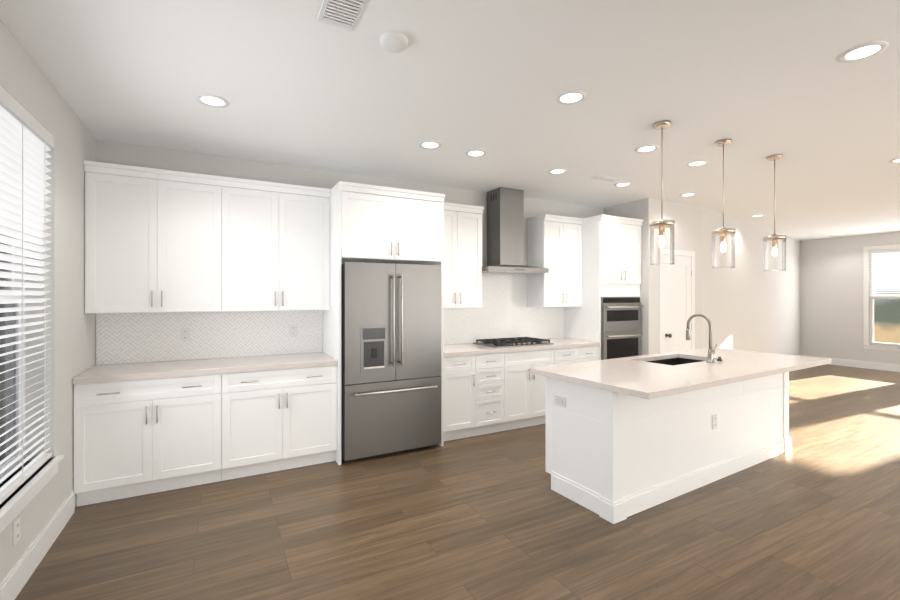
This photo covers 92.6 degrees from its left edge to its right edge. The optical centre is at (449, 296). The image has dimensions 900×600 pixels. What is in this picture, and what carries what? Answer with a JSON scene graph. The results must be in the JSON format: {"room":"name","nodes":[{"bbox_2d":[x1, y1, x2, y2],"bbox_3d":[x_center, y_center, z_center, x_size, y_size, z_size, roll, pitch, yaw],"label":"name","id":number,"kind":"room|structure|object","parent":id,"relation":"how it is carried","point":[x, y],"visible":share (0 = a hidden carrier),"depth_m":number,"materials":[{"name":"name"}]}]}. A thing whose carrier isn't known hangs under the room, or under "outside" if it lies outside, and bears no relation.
{"room":"kitchen","nodes":[
{"label":"kitchen","id":0,"kind":"room"},
{"bbox_2d":[0,20,95,582],"bbox_3d":[-1.310,0.095,0.312,0.220,2.750,7.480,0,0,-28],"label":"wall","id":1,"kind":"structure","parent":0,"point":[27,85],"depth_m":2.64,"materials":[{"name":"white paint"}]},
{"bbox_2d":[0,225,25,478],"bbox_3d":[-2.135,0.000,1.747,0.070,1.958,1.808,0,0,-28],"label":"window","id":2,"kind":"structure","parent":1,"relation":"in","point":[8,391],"depth_m":2.46,"materials":[{"name":"white plastic"}]},
{"bbox_2d":[13,516,19,545],"bbox_3d":[-2.147,1.160,2.131,0.008,0.115,0.072,0,0,-28],"label":"outlet","id":3,"kind":"object","parent":1,"relation":"attached to","point":[16,530],"visible":0.98,"depth_m":2.12,"materials":[{"name":"white plastic"}]},
{"bbox_2d":[0,85,53,503],"bbox_3d":[-2.018,-0.005,1.809,0.065,1.946,1.802,0,0,-28],"label":"window blind","id":4,"kind":"object","parent":1,"relation":"attached to","point":[26,140],"visible":1,"depth_m":2.26,"materials":[{"name":"white plastic"}]},
{"bbox_2d":[0,455,63,532],"bbox_3d":[-2.029,1.028,1.803,0.160,0.097,1.890,0,0,-28],"label":"trim","id":5,"kind":"structure","parent":1,"relation":"attached to","point":[19,501],"depth_m":2.23,"materials":[{"name":"white wood"}]},
{"bbox_2d":[0,491,74,599],"bbox_3d":[-1.065,1.396,0.102,0.014,0.148,6.420,0,0,-28],"label":"baseboard","id":6,"kind":"structure","parent":1,"relation":"attached to","point":[16,578],"depth_m":2.33,"materials":[{"name":"white wood"}]},
{"bbox_2d":[180,328,189,340],"bbox_3d":[-2.319,0.330,3.765,0.072,0.115,0.009,0,0,-28],"label":"outlet","id":7,"kind":"object","parent":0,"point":[184,334],"depth_m":3.76,"materials":[{"name":"white plastic"}]},
{"bbox_2d":[289,325,296,336],"bbox_3d":[-1.524,0.330,4.188,0.072,0.115,0.009,0,0,-28],"label":"outlet","id":8,"kind":"object","parent":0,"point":[292,328],"depth_m":4.18,"materials":[{"name":"white plastic"}]},
{"bbox_2d":[96,139,603,266],"bbox_3d":[-0.316,0.095,4.940,5.880,2.750,0.160,0,0,-28],"label":"wall","id":9,"kind":"structure","parent":0,"point":[111,152],"depth_m":4.18,"materials":[{"name":"white paint"}]},
{"bbox_2d":[84,164,231,313],"bbox_3d":[-2.365,-0.425,3.559,0.958,1.100,0.326,0,0,-28],"label":"upper cabinet","id":10,"kind":"object","parent":9,"relation":"attached to","point":[158,240],"depth_m":3.40,"materials":[{"name":"white wood"}]},
{"bbox_2d":[232,180,329,310],"bbox_3d":[-1.625,-0.425,3.952,0.958,1.100,0.326,0,0,-28],"label":"upper cabinet","id":11,"kind":"object","parent":9,"relation":"attached to","point":[281,233],"depth_m":3.83,"materials":[{"name":"white wood"}]},
{"bbox_2d":[443,202,483,307],"bbox_3d":[0.008,-0.440,4.803,0.652,1.130,0.359,0,0,-28],"label":"upper cabinet","id":12,"kind":"object","parent":9,"relation":"attached to","point":[462,255],"visible":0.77,"depth_m":4.71,"materials":[{"name":"white wood"}]},
{"bbox_2d":[482,187,548,273],"bbox_3d":[0.702,-0.781,5.133,0.860,0.991,0.429,0,0,-28],"label":"range hood","id":13,"kind":"object","parent":9,"relation":"attached to","point":[505,230],"visible":0.96,"depth_m":5.08,"materials":[{"name":"silver metal"}]},
{"bbox_2d":[527,214,583,306],"bbox_3d":[1.354,-0.440,5.518,0.628,1.130,0.359,0,0,-28],"label":"upper cabinet","id":14,"kind":"object","parent":9,"relation":"attached to","point":[554,244],"visible":1,"depth_m":5.38,"materials":[{"name":"white wood"}]},
{"bbox_2d":[0,0,899,240],"bbox_3d":[4.181,-1.330,3.639,13.000,0.100,8.200,0,0,-28],"label":"ceiling","id":15,"kind":"structure","parent":0,"point":[298,84],"depth_m":2.68,"materials":[{"name":"white paint"}]},
{"bbox_2d":[196,94,228,107],"bbox_3d":[-1.546,-1.275,2.802,0.190,0.008,0.190,0,0,-28],"label":"recessed light","id":16,"kind":"object","parent":15,"relation":"in","point":[212,100],"visible":1,"depth_m":2.79,"materials":[{"name":"white plastic"}]},
{"bbox_2d":[317,0,368,30],"bbox_3d":[-0.454,-1.274,1.865,0.170,0.012,0.360,0,0,-28],"label":"ceiling vent","id":17,"kind":"object","parent":15,"relation":"in","point":[345,14],"visible":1,"depth_m":1.92,"materials":[{"name":"white metal"}]},
{"bbox_2d":[380,31,407,52],"bbox_3d":[-0.277,-1.262,2.140,0.136,0.036,0.136,0,0,-28],"label":"smoke detector","id":18,"kind":"object","parent":15,"relation":"attached to","point":[394,42],"visible":1,"depth_m":2.11,"materials":[{"name":"white plastic"}]},
{"bbox_2d":[419,141,440,148],"bbox_3d":[-0.167,-1.275,3.615,0.190,0.008,0.190,0,0,-28],"label":"recessed light","id":19,"kind":"object","parent":15,"relation":"in","point":[430,144],"visible":1,"depth_m":3.60,"materials":[{"name":"white"}]},
{"bbox_2d":[465,149,486,156],"bbox_3d":[0.231,-1.275,3.826,0.190,0.008,0.190,0,0,-28],"label":"recessed light","id":20,"kind":"object","parent":15,"relation":"in","point":[475,153],"visible":1,"depth_m":3.82,"materials":[{"name":"white plastic"}]},
{"bbox_2d":[548,168,566,173],"bbox_3d":[1.094,-1.275,4.376,0.190,0.008,0.190,0,0,-28],"label":"recessed light","id":21,"kind":"object","parent":15,"relation":"in","point":[557,171],"visible":1,"depth_m":4.37,"materials":[{"name":"white"}]},
{"bbox_2d":[556,90,586,104],"bbox_3d":[0.776,-1.275,2.757,0.190,0.008,0.190,0,0,-28],"label":"recessed light","id":22,"kind":"object","parent":15,"relation":"in","point":[570,97],"visible":1,"depth_m":2.75,"materials":[{"name":"white"}]},
{"bbox_2d":[590,175,618,181],"bbox_3d":[1.669,-1.274,4.636,0.320,0.010,0.120,0,0,-28],"label":"ceiling vent","id":23,"kind":"object","parent":15,"relation":"in","point":[604,178],"visible":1,"depth_m":4.61,"materials":[{"name":"white metal"}]},
{"bbox_2d":[614,182,631,186],"bbox_3d":[1.967,-1.275,4.885,0.190,0.008,0.190,0,0,-28],"label":"recessed light","id":24,"kind":"object","parent":15,"relation":"in","point":[622,184],"visible":0.98,"depth_m":4.88,"materials":[{"name":"white plastic"}]},
{"bbox_2d":[635,145,658,152],"bbox_3d":[1.696,-1.275,3.711,0.190,0.008,0.190,0,0,-28],"label":"recessed light","id":25,"kind":"object","parent":15,"relation":"in","point":[645,148],"visible":0.94,"depth_m":3.70,"materials":[{"name":"white"}]},
{"bbox_2d":[649,120,674,264],"bbox_3d":[1.567,-0.760,3.177,0.172,1.040,0.172,0,0,-28],"label":"pendant light","id":26,"kind":"object","parent":15,"relation":"hanging from","point":[662,224],"visible":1,"depth_m":3.17,"materials":[{"name":"clear glass"}]},
{"bbox_2d":[679,193,696,196],"bbox_3d":[2.974,-1.275,5.376,0.190,0.008,0.190,0,0,-28],"label":"recessed light","id":27,"kind":"object","parent":15,"relation":"in","point":[687,194],"visible":0.98,"depth_m":5.36,"materials":[{"name":"white plastic"}]},
{"bbox_2d":[686,160,708,166],"bbox_3d":[2.366,-1.275,4.112,0.190,0.008,0.190,0,0,-28],"label":"recessed light","id":28,"kind":"object","parent":15,"relation":"in","point":[697,163],"visible":1,"depth_m":4.11,"materials":[{"name":"white plastic"}]},
{"bbox_2d":[711,139,735,267],"bbox_3d":[2.251,-0.760,3.541,0.172,1.040,0.172,0,0,-28],"label":"pendant light","id":29,"kind":"object","parent":15,"relation":"hanging from","point":[723,232],"visible":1,"depth_m":3.54,"materials":[{"name":"clear glass"}]},
{"bbox_2d":[763,154,786,270],"bbox_3d":[2.957,-0.760,3.917,0.172,1.040,0.172,0,0,-28],"label":"pendant light","id":30,"kind":"object","parent":15,"relation":"hanging from","point":[774,238],"visible":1,"depth_m":3.92,"materials":[{"name":"clear glass"}]},
{"bbox_2d":[838,41,888,62],"bbox_3d":[2.154,-1.275,2.244,0.190,0.008,0.190,0,0,-28],"label":"recessed light","id":31,"kind":"object","parent":15,"relation":"in","point":[863,51],"visible":1,"depth_m":2.24,"materials":[{"name":"white plastic"}]},
{"bbox_2d":[889,158,899,162],"bbox_3d":[4.217,-1.275,3.998,0.190,0.008,0.190,0,0,-28],"label":"recessed light","id":32,"kind":"object","parent":15,"relation":"in","point":[896,160],"visible":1,"depth_m":4.04,"materials":[{"name":"white"}]},
{"bbox_2d":[15,364,899,599],"bbox_3d":[4.181,1.520,3.639,13.000,0.100,8.200,0,0,-28],"label":"floor","id":33,"kind":"structure","parent":0,"point":[814,514],"depth_m":2.69,"materials":[{"name":"brown wood"}]},
{"bbox_2d":[74,374,231,506],"bbox_3d":[-2.301,1.032,3.440,0.958,0.875,0.616,0,0,-28],"label":"base cabinet","id":34,"kind":"object","parent":33,"relation":"on","point":[159,406],"depth_m":3.16,"materials":[{"name":"white wood"}]},
{"bbox_2d":[72,350,337,385],"bbox_3d":[-1.927,0.575,3.628,1.796,0.039,0.636,0,0,-28],"label":"countertop","id":35,"kind":"structure","parent":34,"relation":"on","point":[119,371],"depth_m":3.47,"materials":[{"name":"white stone"}]},
{"bbox_2d":[232,366,336,478],"bbox_3d":[-1.561,1.032,3.833,0.958,0.875,0.616,0,0,-28],"label":"base cabinet","id":36,"kind":"object","parent":33,"relation":"on","point":[282,419],"depth_m":3.59,"materials":[{"name":"white wood"}]},
{"bbox_2d":[323,181,444,464],"bbox_3d":[-0.664,0.233,4.269,1.030,2.475,0.689,0,0,-28],"label":"surround","id":37,"kind":"object","parent":33,"relation":"on","point":[375,224],"visible":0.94,"depth_m":3.97,"materials":[{"name":"white wood"}]},
{"bbox_2d":[341,262,440,461],"bbox_3d":[-0.642,0.583,4.225,0.938,1.775,0.736,0,0,-28],"label":"fridge","id":38,"kind":"object","parent":33,"relation":"on","point":[390,358],"visible":1,"depth_m":3.92,"materials":[{"name":"grey metal"}]},
{"bbox_2d":[444,353,475,440],"bbox_3d":[-0.052,1.032,4.636,0.389,0.875,0.616,0,0,-28],"label":"base cabinet","id":39,"kind":"object","parent":33,"relation":"on","point":[459,372],"depth_m":4.38,"materials":[{"name":"white wood"}]},
{"bbox_2d":[476,353,511,435],"bbox_3d":[0.281,1.032,4.813,0.485,0.875,0.616,0,0,-28],"label":"base cabinet","id":40,"kind":"object","parent":33,"relation":"on","point":[487,390],"depth_m":4.58,"materials":[{"name":"white wood"}]},
{"bbox_2d":[444,337,599,356],"bbox_3d":[0.736,0.574,5.044,2.164,0.039,0.636,0,0,-28],"label":"countertop","id":41,"kind":"structure","parent":40,"relation":"on","point":[559,342],"depth_m":4.78,"materials":[{"name":"white stone"}]},
{"bbox_2d":[473,337,553,347],"bbox_3d":[0.741,0.529,5.060,0.800,0.050,0.500,0,0,-28],"label":"cooktop","id":42,"kind":"object","parent":41,"relation":"in","point":[511,342],"visible":1,"depth_m":4.96,"materials":[{"name":"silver metal"}]},
{"bbox_2d":[512,349,555,428],"bbox_3d":[0.751,1.032,5.063,0.700,0.875,0.616,0,0,-28],"label":"base cabinet","id":43,"kind":"object","parent":33,"relation":"on","point":[528,389],"depth_m":4.79,"materials":[{"name":"white wood"}]},
{"bbox_2d":[556,345,598,364],"bbox_3d":[1.347,1.032,5.380,0.770,0.875,0.616,0,0,-28],"label":"base cabinet","id":44,"kind":"object","parent":33,"relation":"on","point":[586,353],"depth_m":5.13,"materials":[{"name":"white wood"}]},
{"bbox_2d":[564,215,643,359],"bbox_3d":[2.043,0.233,5.698,0.752,2.475,0.709,0,0,-28],"label":"tall cabinet","id":45,"kind":"object","parent":33,"relation":"on","point":[607,314],"visible":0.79,"depth_m":5.43,"materials":[{"name":"white wood"}]},
{"bbox_2d":[541,355,791,523],"bbox_3d":[1.999,1.030,3.726,2.583,0.880,0.790,0,0,-28],"label":"kitchen island","id":46,"kind":"object","parent":33,"relation":"on","point":[626,437],"depth_m":3.17,"materials":[{"name":"white wood"}]},
{"bbox_2d":[530,347,831,402],"bbox_3d":[2.000,0.570,3.570,2.669,0.039,1.146,0,0,-28],"label":"island countertop","id":47,"kind":"structure","parent":46,"relation":"on","point":[634,377],"depth_m":3.21,"materials":[{"name":"white stone"}]},
{"bbox_2d":[686,313,716,362],"bbox_3d":[2.163,0.345,3.693,0.112,0.408,0.241,0,0,-28],"label":"faucet","id":48,"kind":"object","parent":47,"relation":"on","point":[711,352],"visible":1,"depth_m":3.61,"materials":[{"name":"silver metal"}]},
{"bbox_2d":[604,200,639,218],"bbox_3d":[2.408,0.095,5.952,0.120,2.750,0.570,0,0,-28],"label":"wall","id":49,"kind":"structure","parent":0,"point":[631,209],"depth_m":5.84,"materials":[{"name":"white paint"}]},
{"bbox_2d":[640,198,701,354],"bbox_3d":[3.034,0.095,5.860,1.140,2.750,0.120,0,0,-28],"label":"wall","id":50,"kind":"structure","parent":0,"point":[687,218],"depth_m":5.63,"materials":[{"name":"white paint"}]},
{"bbox_2d":[659,249,694,352],"bbox_3d":[3.082,0.420,5.771,0.740,2.100,0.080,0,0,-28],"label":"pantry door","id":51,"kind":"structure","parent":50,"relation":"in","point":[676,295],"depth_m":5.79,"materials":[{"name":"white wood"}]},
{"bbox_2d":[702,206,799,355],"bbox_3d":[5.817,0.095,8.088,6.038,2.750,0.160,0,0,-40],"label":"wall","id":52,"kind":"structure","parent":0,"point":[749,303],"depth_m":7.45,"materials":[{"name":"white paint"}]},
{"bbox_2d":[800,231,899,364],"bbox_3d":[9.841,0.095,6.648,0.220,2.750,8.200,0,0,-28],"label":"wall","id":53,"kind":"structure","parent":0,"point":[831,297],"depth_m":9.26,"materials":[{"name":"white paint"}]},
{"bbox_2d":[801,355,899,371],"bbox_3d":[9.787,1.396,6.501,0.014,0.148,7.530,0,0,-28],"label":"baseboard","id":54,"kind":"structure","parent":53,"relation":"attached to","point":[835,361],"depth_m":8.85,"materials":[{"name":"white wood"}]},
{"bbox_2d":[862,244,899,351],"bbox_3d":[8.833,0.021,8.378,0.135,2.092,1.180,0,0,-28],"label":"trim","id":55,"kind":"structure","parent":53,"relation":"attached to","point":[866,344],"depth_m":8.81,"materials":[{"name":"white wood"}]},
{"bbox_2d":[870,253,899,345],"bbox_3d":[8.889,0.010,8.407,0.070,1.918,0.998,0,0,-28],"label":"window","id":56,"kind":"structure","parent":53,"relation":"in","point":[872,309],"depth_m":8.80,"materials":[{"name":"clear glass"}]},
{"bbox_2d":[869,248,899,296],"bbox_3d":[8.844,-0.469,8.383,0.060,0.958,0.992,0,0,-28],"label":"window blind","id":57,"kind":"object","parent":56,"relation":"attached to","point":[889,251],"visible":0.98,"depth_m":8.61,"materials":[{"name":"white plastic"}]},
{"label":"outside","id":58,"kind":"structure","parent":0,"visible":0},
{"bbox_2d":[874,252,899,343],"bbox_3d":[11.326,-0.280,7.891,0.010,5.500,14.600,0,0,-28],"label":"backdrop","id":59,"kind":"structure","parent":58,"point":[894,324],"depth_m":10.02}
]}

